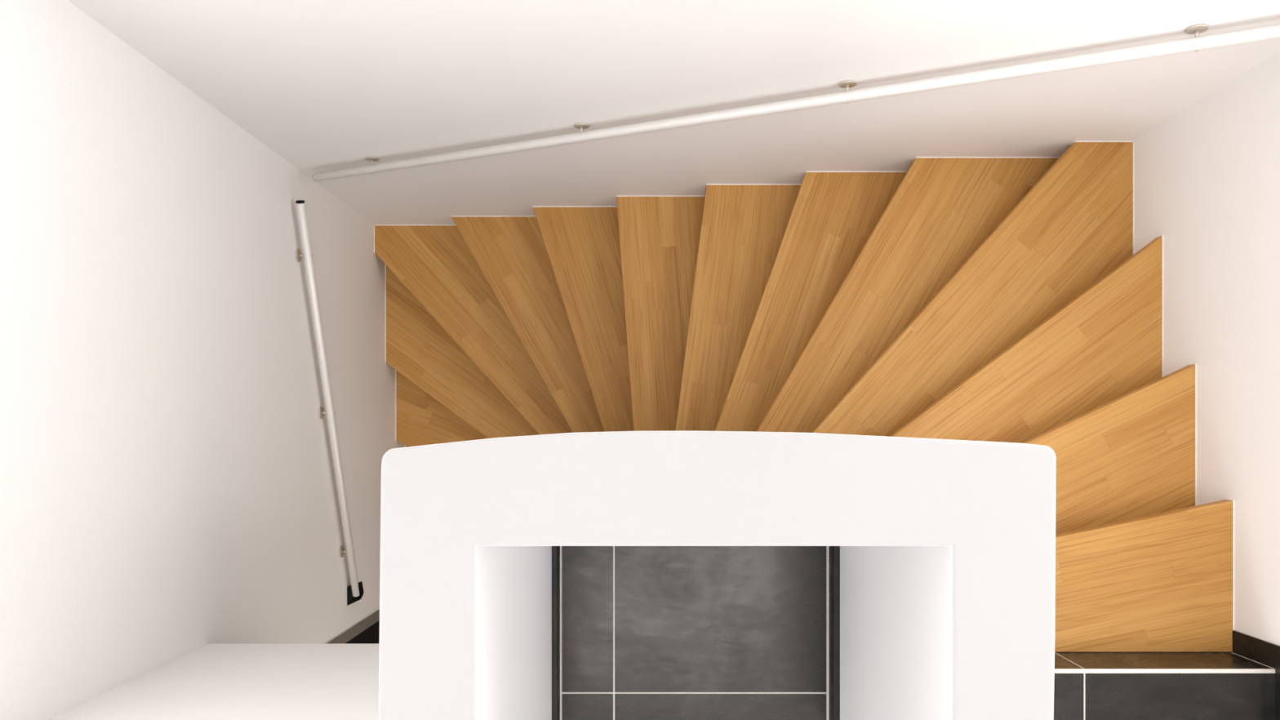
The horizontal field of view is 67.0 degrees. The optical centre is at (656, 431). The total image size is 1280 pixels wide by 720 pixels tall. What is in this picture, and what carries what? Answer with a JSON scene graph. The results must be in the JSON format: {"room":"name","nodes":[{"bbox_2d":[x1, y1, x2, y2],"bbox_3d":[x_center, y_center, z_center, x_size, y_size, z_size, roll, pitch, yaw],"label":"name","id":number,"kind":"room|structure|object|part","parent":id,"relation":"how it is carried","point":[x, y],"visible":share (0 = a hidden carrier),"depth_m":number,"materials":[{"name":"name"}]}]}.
{"room":"stairwell","nodes":[
{"label":"stairwell","id":0,"kind":"room"},
{"bbox_2d":[0,0,404,719],"bbox_3d":[-1.354,1.031,0.594,0.150,9.000,3.938,0,90,0],"label":"wall","id":1,"kind":"structure","parent":0,"point":[168,488],"depth_m":2.46,"materials":[{"name":"white paint"}]},
{"bbox_2d":[295,200,364,605],"bbox_3d":[-1.248,-0.047,3.692,0.060,0.677,1.528,0,90,0],"label":"handrail","id":2,"kind":"object","parent":1,"relation":"attached to","point":[355,591],"visible":1,"depth_m":3.65,"materials":[{"name":"metal"}]},
{"bbox_3d":[-1.276,-0.629,3.441,0.005,0.047,0.047,0,90,0],"label":"wall plate","id":3,"kind":"part","parent":2,"relation":"part of","materials":[{"name":"metal"}]},
{"bbox_3d":[-1.276,-0.073,3.679,0.005,0.047,0.047,0,90,0],"label":"wall plate","id":4,"kind":"part","parent":2,"relation":"part of","materials":[{"name":"metal"}]},
{"bbox_3d":[-1.276,0.485,3.916,0.005,0.047,0.047,0,90,0],"label":"wall plate","id":5,"kind":"part","parent":2,"relation":"part of","materials":[{"name":"metal"}]},
{"bbox_2d":[46,643,379,719],"bbox_3d":[-0.841,0.673,2.074,0.876,1.360,0.140,0,90,0],"label":"wall","id":6,"kind":"structure","parent":0,"point":[211,681],"depth_m":2.28,"materials":[{"name":"white paint"}]},
{"bbox_2d":[328,610,379,643],"bbox_3d":[-1.303,1.271,4.069,0.072,2.050,0.898,0,90,0],"label":"door","id":7,"kind":"structure","parent":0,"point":[367,631],"depth_m":4.23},
{"bbox_2d":[67,0,1279,225],"bbox_3d":[0.130,-1.012,0.594,3.117,9.000,0.150,0,90,0],"label":"wall","id":8,"kind":"structure","parent":0,"point":[324,85],"depth_m":2.58,"materials":[{"name":"white paint"}]},
{"bbox_2d":[312,23,1279,181],"bbox_3d":[0.141,-0.910,2.775,2.709,1.316,0.054,0,90,0],"label":"handrail","id":9,"kind":"object","parent":8,"relation":"attached to","point":[1197,43],"visible":1,"depth_m":2.58,"materials":[{"name":"metal"}]},
{"bbox_3d":[-0.975,-0.934,3.308,0.047,0.047,0.005,0,90,0],"label":"wall plate","id":10,"kind":"part","parent":9,"relation":"part of","materials":[{"name":"metal"}]},
{"bbox_3d":[-0.229,-0.934,2.951,0.047,0.047,0.005,0,90,0],"label":"wall plate","id":11,"kind":"part","parent":9,"relation":"part of","materials":[{"name":"metal"}]},
{"bbox_3d":[0.513,-0.934,2.596,0.047,0.047,0.005,0,90,0],"label":"wall plate","id":12,"kind":"part","parent":9,"relation":"part of","materials":[{"name":"metal"}]},
{"bbox_3d":[1.253,-0.934,2.242,0.047,0.047,0.005,0,90,0],"label":"wall plate","id":13,"kind":"part","parent":9,"relation":"part of","materials":[{"name":"metal"}]},
{"bbox_2d":[377,431,1056,719],"bbox_3d":[0.087,0.371,3.244,0.982,3.700,0.745,0,90,0],"label":"wall","id":14,"kind":"structure","parent":0,"point":[948,546],"depth_m":1.39,"materials":[{"name":"paint"}]},
{"bbox_2d":[551,546,559,719],"bbox_3d":[-0.246,0.455,2.361,0.012,0.065,0.574,0,90,0],"label":"baseboard","id":15,"kind":"structure","parent":14,"relation":"attached to","point":[555,549],"depth_m":2.33,"materials":[{"name":"stone"}]},
{"bbox_2d":[828,546,839,719],"bbox_3d":[0.434,0.455,2.361,0.016,0.065,0.574,0,90,0],"label":"baseboard","id":16,"kind":"structure","parent":14,"relation":"attached to","point":[833,551],"depth_m":2.33,"materials":[{"name":"stone"}]},
{"bbox_2d":[560,546,1275,719],"bbox_3d":[0.130,1.583,2.574,2.817,0.360,2.834,0,90,0],"label":"floor","id":17,"kind":"structure","parent":0,"point":[647,633],"depth_m":2.39,"materials":[{"name":"tile"}]},
{"bbox_2d":[1054,668,1275,673],"bbox_3d":[1.054,0.592,2.397,0.956,0.007,0.010,0,90,0],"label":"trim","id":18,"kind":"structure","parent":17,"relation":"attached to","point":[1056,670],"depth_m":2.39,"materials":[{"name":"metal"}]},
{"bbox_2d":[1133,52,1279,653],"bbox_3d":[1.613,1.031,0.594,0.150,9.000,3.938,0,90,0],"label":"wall","id":19,"kind":"structure","parent":0,"point":[1206,179],"depth_m":2.59,"materials":[{"name":"white paint"}]},
{"bbox_2d":[1232,630,1279,719],"bbox_3d":[1.535,1.064,2.451,0.005,0.244,1.072,0,90,0],"label":"baseboard","id":20,"kind":"structure","parent":19,"relation":"attached to","point":[1260,651],"depth_m":2.45,"materials":[{"name":"stone"}]},
{"bbox_3d":[0.055,1.031,5.194,2.967,0.200,3.938,0,90,0],"label":"floor","id":21,"kind":"structure","parent":0,"visible":0},
{"bbox_2d":[373,141,1234,651],"bbox_3d":[0.130,-0.176,3.833,2.817,2.520,1.522,0,90,0],"label":"staircase","id":22,"kind":"structure","parent":21,"relation":"on","point":[985,299],"depth_m":3.29,"materials":[{"name":"brown wood"}]}
]}

